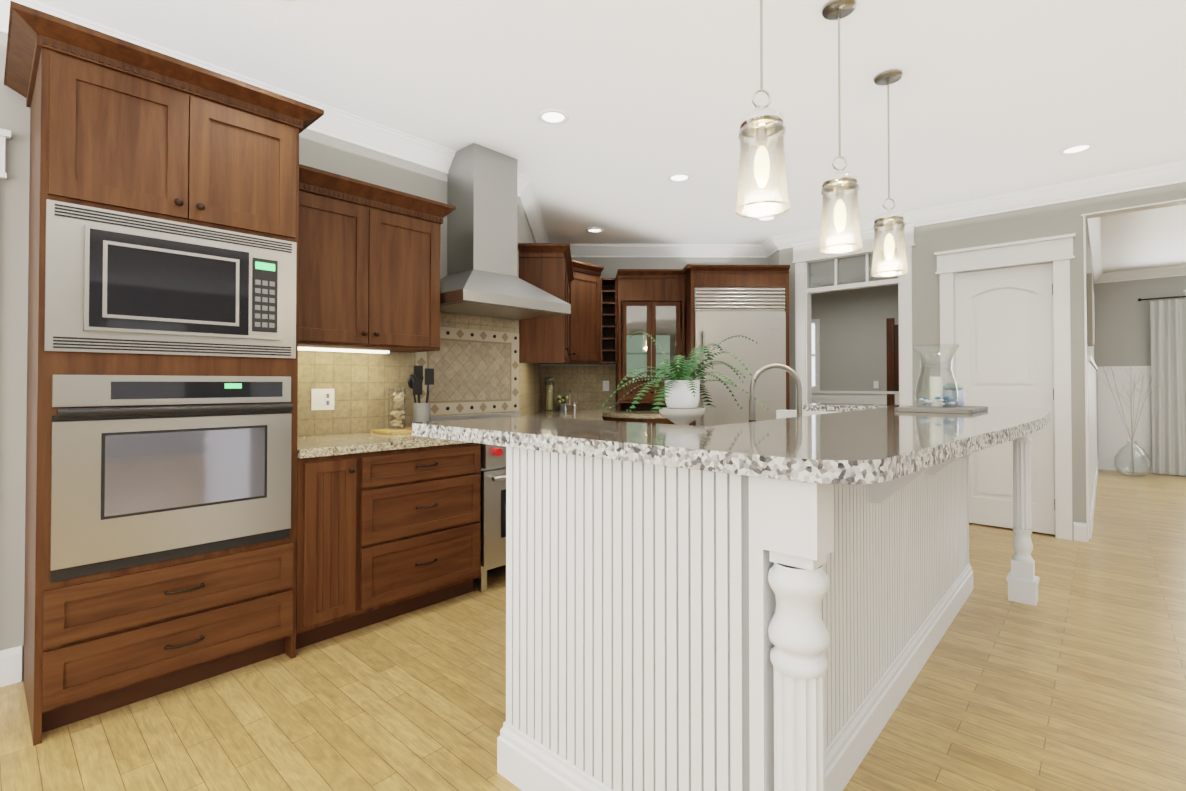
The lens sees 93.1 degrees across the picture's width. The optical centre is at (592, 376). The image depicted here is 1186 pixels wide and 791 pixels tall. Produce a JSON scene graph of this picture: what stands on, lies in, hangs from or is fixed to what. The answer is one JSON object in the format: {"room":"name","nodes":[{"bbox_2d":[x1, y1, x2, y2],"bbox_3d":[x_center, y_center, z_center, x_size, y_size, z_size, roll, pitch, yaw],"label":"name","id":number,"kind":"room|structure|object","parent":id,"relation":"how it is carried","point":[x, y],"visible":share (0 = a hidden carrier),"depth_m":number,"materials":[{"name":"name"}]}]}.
{"room":"kitchen","nodes":[
{"label":"kitchen","id":0,"kind":"room"},
{"bbox_2d":[0,469,1185,790],"bbox_3d":[2.255,1.268,3.063,13.700,0.050,15.700,-1,-1,42],"label":"floor","id":1,"kind":"structure","parent":0,"point":[1074,679],"depth_m":2.11,"materials":[{"name":"brown wood"}]},
{"bbox_2d":[4,1,323,745],"bbox_3d":[-1.784,0.022,2.368,0.694,2.425,0.972,-1,-1,42],"label":"tall cabinet","id":2,"kind":"object","parent":1,"relation":"on","point":[161,467],"visible":1,"depth_m":2.10,"materials":[{"name":"brown wood"}]},
{"bbox_2d":[296,432,480,648],"bbox_3d":[-1.181,0.785,3.035,0.670,0.915,0.988,-1,-1,42],"label":"base cabinet","id":3,"kind":"object","parent":1,"relation":"on","point":[388,526],"visible":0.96,"depth_m":2.77,"materials":[{"name":"brown wood"}]},
{"bbox_2d":[371,427,411,434],"bbox_3d":[-1.092,0.322,3.371,0.240,0.018,0.380,-1,-1,42],"label":"cutting board","id":4,"kind":"object","parent":3,"relation":"on","point":[407,430],"visible":0.5,"depth_m":3.23,"materials":[{"name":"beige wood"}]},
{"bbox_2d":[388,388,405,428],"bbox_3d":[-1.169,0.191,3.349,0.100,0.240,0.099,-1,-1,42],"label":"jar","id":5,"kind":"object","parent":4,"relation":"on","point":[399,398],"visible":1,"depth_m":3.34,"materials":[{"name":"clear glass"}]},
{"bbox_2d":[408,365,433,422],"bbox_3d":[-1.054,0.122,3.462,0.121,0.380,0.177,-1,-1,42],"label":"utensil crock","id":6,"kind":"object","parent":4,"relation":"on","point":[421,411],"visible":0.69,"depth_m":3.42,"materials":[{"name":"grey ceramic"}]},
{"bbox_2d":[431,412,520,591],"bbox_3d":[-0.570,0.756,3.662,0.667,0.990,0.749,-1,-1,42],"label":"range","id":7,"kind":"object","parent":1,"relation":"on","point":[493,506],"visible":0.1,"depth_m":3.25,"materials":[{"name":"silver metal"}]},
{"bbox_2d":[530,409,689,424],"bbox_3d":[0.015,0.814,5.392,2.036,0.915,2.574,-1,-1,42],"label":"base cabinet","id":8,"kind":"object","parent":1,"relation":"on","point":[641,415],"visible":0.15,"depth_m":5.38,"materials":[{"name":"brown wood"}]},
{"bbox_2d":[545,377,553,409],"bbox_3d":[-0.468,0.186,6.028,0.100,0.355,0.100,-1,-1,42],"label":"pasta jar","id":9,"kind":"object","parent":8,"relation":"on","point":[549,395],"visible":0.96,"depth_m":6.00,"materials":[{"name":"clear glass"}]},
{"bbox_2d":[557,395,567,410],"bbox_3d":[-0.321,0.279,5.929,0.101,0.166,0.111,-1,-1,42],"label":"plant","id":10,"kind":"object","parent":8,"relation":"on","point":[561,406],"visible":1,"depth_m":5.91,"materials":[{"name":"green plant"}]},
{"bbox_2d":[564,389,577,409],"bbox_3d":[-0.250,0.249,6.042,0.153,0.229,0.155,-1,-1,42],"label":"bar faucet","id":11,"kind":"object","parent":8,"relation":"on","point":[574,404],"visible":0.71,"depth_m":6.05,"materials":[{"name":"silver metal"}]},
{"bbox_2d":[616,269,685,410],"bbox_3d":[0.612,-0.373,6.045,0.716,1.472,0.457,0,-1,-1],"label":"hutch","id":12,"kind":"object","parent":8,"relation":"on","point":[651,302],"visible":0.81,"depth_m":5.90,"materials":[{"name":"brown wood"}]},
{"bbox_2d":[682,264,789,425],"bbox_3d":[1.447,0.085,5.919,1.045,2.382,0.721,0,-1,-1],"label":"surround","id":13,"kind":"object","parent":1,"relation":"on","point":[737,276],"visible":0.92,"depth_m":5.62,"materials":[{"name":"brown wood"}]},
{"bbox_2d":[694,288,785,425],"bbox_3d":[1.469,0.196,5.900,0.910,2.165,0.737,0,-1,-1],"label":"refrigerator","id":14,"kind":"object","parent":1,"relation":"on","point":[758,315],"visible":0.62,"depth_m":5.60,"materials":[{"name":"silver metal"}]},
{"bbox_2d":[447,439,1039,790],"bbox_3d":[0.947,0.730,2.574,1.518,1.015,2.912,-1,-1,42],"label":"kitchen island","id":15,"kind":"object","parent":1,"relation":"on","point":[777,603],"depth_m":1.46,"materials":[{"name":"white wood"}]},
{"bbox_2d":[412,403,1050,502],"bbox_3d":[1.012,0.201,2.661,1.704,0.045,3.150,-1,-1,42],"label":"island countertop","id":16,"kind":"structure","parent":15,"relation":"on","point":[884,450],"depth_m":1.60,"materials":[{"name":"white stone"}]},
{"bbox_2d":[599,331,767,424],"bbox_3d":[0.367,0.065,2.213,0.585,0.503,0.651,-1,-1,42],"label":"fern plant","id":17,"kind":"object","parent":16,"relation":"on","point":[682,392],"visible":0.94,"depth_m":2.17,"materials":[{"name":"green plant"}]},
{"bbox_2d":[748,363,801,421],"bbox_3d":[0.899,0.129,2.725,0.225,0.387,0.202,-1,-1,42],"label":"island faucet","id":18,"kind":"object","parent":16,"relation":"on","point":[752,401],"visible":0.65,"depth_m":2.72,"materials":[{"name":"silver metal"}]},
{"bbox_2d":[895,405,987,413],"bbox_3d":[1.849,0.172,2.973,0.340,0.018,0.540,-1,-1,42],"label":"decorative tray","id":19,"kind":"object","parent":16,"relation":"on","point":[961,409],"visible":0.75,"depth_m":2.81,"materials":[{"name":"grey wood"}]},
{"bbox_2d":[913,344,959,407],"bbox_3d":[1.807,-0.002,2.959,0.216,0.325,0.216,-1,-1,42],"label":"jar","id":20,"kind":"object","parent":19,"relation":"on","point":[935,400],"visible":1,"depth_m":2.94,"materials":[{"name":"clear glass"}]},
{"bbox_2d":[943,383,964,405],"bbox_3d":[1.972,0.098,3.079,0.112,0.129,0.112,-1,-1,42],"label":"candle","id":21,"kind":"object","parent":19,"relation":"on","point":[961,393],"visible":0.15,"depth_m":3.04,"materials":[{"name":"white wax"}]},
{"bbox_2d":[1103,364,1160,476],"bbox_3d":[6.989,0.563,7.311,0.584,1.461,0.403,-1,-1,42],"label":"floor vase","id":22,"kind":"object","parent":1,"relation":"on","point":[1133,461],"visible":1,"depth_m":7.30,"materials":[{"name":"clear glass"}]},
{"bbox_2d":[0,32,1185,679],"bbox_3d":[2.621,-0.130,2.799,12.620,2.740,15.620,-1,-1,42],"label":"wall","id":23,"kind":"structure","parent":0,"point":[852,344],"depth_m":4.33,"materials":[{"name":"grey paint"}]},
{"bbox_2d":[298,164,455,353],"bbox_3d":[-1.290,-0.581,3.136,0.396,0.880,0.966,-1,-1,42],"label":"upper cabinet","id":24,"kind":"object","parent":23,"relation":"attached to","point":[369,269],"visible":0.88,"depth_m":3.00,"materials":[{"name":"brown wood"}]},
{"bbox_2d":[297,312,518,436],"bbox_3d":[-1.157,-0.046,3.558,0.016,0.760,1.778,-1,-1,42],"label":"tile backsplash","id":25,"kind":"structure","parent":23,"relation":"attached to","point":[473,362],"depth_m":3.63,"materials":[{"name":"tile"}]},
{"bbox_2d":[311,389,333,410],"bbox_3d":[-1.516,0.129,3.155,0.006,0.120,0.125,-1,-1,42],"label":"electrical outlet plate","id":26,"kind":"object","parent":25,"relation":"attached to","point":[322,399],"visible":1,"depth_m":3.15,"materials":[{"name":"white plastic"}]},
{"bbox_2d":[440,143,570,319],"bbox_3d":[-0.652,-0.956,3.719,0.559,1.062,0.872,-1,-1,42],"label":"range hood","id":27,"kind":"object","parent":23,"relation":"attached to","point":[481,278],"visible":0.79,"depth_m":3.66,"materials":[{"name":"silver metal"}]},
{"bbox_2d":[519,243,573,363],"bbox_3d":[-0.372,-0.519,4.274,0.253,0.835,0.287,-1,-1,42],"label":"upper cabinet","id":28,"kind":"object","parent":23,"relation":"attached to","point":[547,267],"depth_m":4.25,"materials":[{"name":"brown wood"}]},
{"bbox_2d":[519,363,615,415],"bbox_3d":[-0.214,0.119,5.639,1.381,0.480,2.537,-1,-1,42],"label":"tile backsplash","id":29,"kind":"structure","parent":23,"relation":"attached to","point":[584,384],"depth_m":6.26,"materials":[{"name":"tile"}]},
{"bbox_2d":[603,381,608,390],"bbox_3d":[0.145,0.105,6.260,0.070,0.115,0.006,0,-1,-1],"label":"outlet","id":30,"kind":"object","parent":29,"relation":"attached to","point":[605,385],"visible":1,"depth_m":6.26,"materials":[{"name":"white plastic"}]},
{"bbox_2d":[568,260,603,363],"bbox_3d":[-0.232,-0.646,5.921,0.696,1.009,0.696,0,-1,-1],"label":"upper cabinet","id":31,"kind":"object","parent":23,"relation":"attached to","point":[584,285],"visible":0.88,"depth_m":5.77,"materials":[{"name":"brown wood"}]},
{"bbox_2d":[0,128,1185,686],"bbox_3d":[3.191,-0.074,3.510,12.500,2.645,11.800,-1,-1,42],"label":"door trim","id":32,"kind":"structure","parent":23,"relation":"attached to","point":[1108,434],"depth_m":5.09,"materials":[{"name":"white wood"}]},
{"bbox_2d":[0,0,1185,283],"bbox_3d":[2.873,-1.448,1.988,10.893,0.125,14.500,-1,-1,42],"label":"crown molding","id":33,"kind":"structure","parent":23,"relation":"attached to","point":[352,128],"depth_m":4.32,"materials":[{"name":"white paint"}]},
{"bbox_2d":[600,278,616,363],"bbox_3d":[0.165,-0.589,6.111,0.171,0.900,0.325,0,-1,-1],"label":"cubby shelf","id":34,"kind":"object","parent":23,"relation":"attached to","point":[608,320],"visible":0.96,"depth_m":6.13,"materials":[{"name":"brown wood"}]},
{"bbox_2d":[809,250,897,385],"bbox_3d":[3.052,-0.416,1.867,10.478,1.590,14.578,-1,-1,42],"label":"window panes","id":35,"kind":"structure","parent":23,"relation":"in","point":[813,350],"depth_m":5.62,"materials":[{"name":"white"}]},
{"bbox_2d":[955,263,1054,534],"bbox_3d":[3.393,0.176,4.653,0.665,2.150,0.117,-1,-1,42],"label":"pantry door","id":36,"kind":"structure","parent":23,"relation":"in","point":[1004,353],"depth_m":4.65,"materials":[{"name":"white"}]},
{"bbox_2d":[1087,273,1093,345],"bbox_3d":[4.461,-0.588,5.039,0.037,0.610,0.460,-1,-1,42],"label":"framed art","id":37,"kind":"object","parent":23,"relation":"attached to","point":[1090,328],"visible":1,"depth_m":4.87,"materials":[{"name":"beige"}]},
{"bbox_2d":[1093,289,1094,345],"bbox_3d":[4.852,-0.577,5.466,0.037,0.540,0.420,-1,-1,42],"label":"framed art","id":38,"kind":"object","parent":23,"relation":"attached to","point":[1093,314],"visible":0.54,"depth_m":5.32,"materials":[{"name":"beige"}]},
{"bbox_2d":[1138,296,1185,300],"bbox_3d":[8.342,-1.042,6.725,2.622,0.044,0.121,-1,-1,42],"label":"curtain rod","id":39,"kind":"object","parent":23,"relation":"attached to","point":[1140,299],"visible":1,"depth_m":7.42,"materials":[{"name":"black metal"}]},
{"bbox_2d":[1150,299,1185,474],"bbox_3d":[7.598,0.140,7.338,0.433,2.288,0.059,-1,-1,42],"label":"curtain","id":40,"kind":"object","parent":39,"relation":"hanging from","point":[1168,350],"visible":1,"depth_m":7.37,"materials":[{"name":"grey fabric"}]},
{"bbox_2d":[34,0,1185,286],"bbox_3d":[2.255,-1.526,3.097,13.700,0.060,15.700,-1,-1,42],"label":"ceiling","id":41,"kind":"structure","parent":0,"point":[988,98],"depth_m":2.93,"materials":[{"name":"white paint"}]},
{"bbox_2d":[538,109,568,123],"bbox_3d":[-0.228,-1.490,3.227,0.176,0.010,0.176,-1,-1,42],"label":"recessed light","id":42,"kind":"object","parent":41,"relation":"in","point":[552,116],"visible":1,"depth_m":3.22,"materials":[{"name":"white"}]},
{"bbox_2d":[586,227,603,232],"bbox_3d":[0.019,-1.460,5.615,0.176,0.010,0.176,-1,-1,42],"label":"recessed light","id":43,"kind":"object","parent":41,"relation":"in","point":[594,230],"visible":1,"depth_m":5.61,"materials":[{"name":"white"}]},
{"bbox_2d":[667,173,690,181],"bbox_3d":[0.642,-1.478,4.178,0.176,0.010,0.176,-1,-1,42],"label":"recessed light","id":44,"kind":"object","parent":41,"relation":"in","point":[678,177],"visible":1,"depth_m":4.18,"materials":[{"name":"white"}]},
{"bbox_2d":[735,0,789,217],"bbox_3d":[0.530,-1.016,1.768,0.164,0.992,0.164,-1,-1,42],"label":"pendant light","id":45,"kind":"object","parent":41,"relation":"hanging from","point":[760,124],"visible":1,"depth_m":1.76,"materials":[{"name":"clear glass"}]},
{"bbox_2d":[757,215,776,220],"bbox_3d":[1.609,-1.465,5.205,0.176,0.010,0.176,-1,-1,42],"label":"recessed light","id":46,"kind":"object","parent":41,"relation":"in","point":[767,218],"visible":0.69,"depth_m":5.22,"materials":[{"name":"white"}]},
{"bbox_2d":[819,0,861,253],"bbox_3d":[1.002,-1.010,2.284,0.164,0.992,0.164,-1,-1,42],"label":"pendant light","id":47,"kind":"object","parent":41,"relation":"hanging from","point":[839,182],"visible":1,"depth_m":2.28,"materials":[{"name":"clear glass"}]},
{"bbox_2d":[871,69,907,276],"bbox_3d":[1.475,-1.003,2.801,0.164,0.992,0.164,-1,-1,42],"label":"pendant light","id":48,"kind":"object","parent":41,"relation":"hanging from","point":[889,220],"visible":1,"depth_m":2.79,"materials":[{"name":"clear glass"}]},
{"bbox_2d":[1059,143,1094,154],"bbox_3d":[3.157,-1.484,3.667,0.176,0.010,0.176,-1,-1,42],"label":"recessed light","id":49,"kind":"object","parent":41,"relation":"in","point":[1076,148],"visible":0.98,"depth_m":3.66,"materials":[{"name":"white"}]}
]}

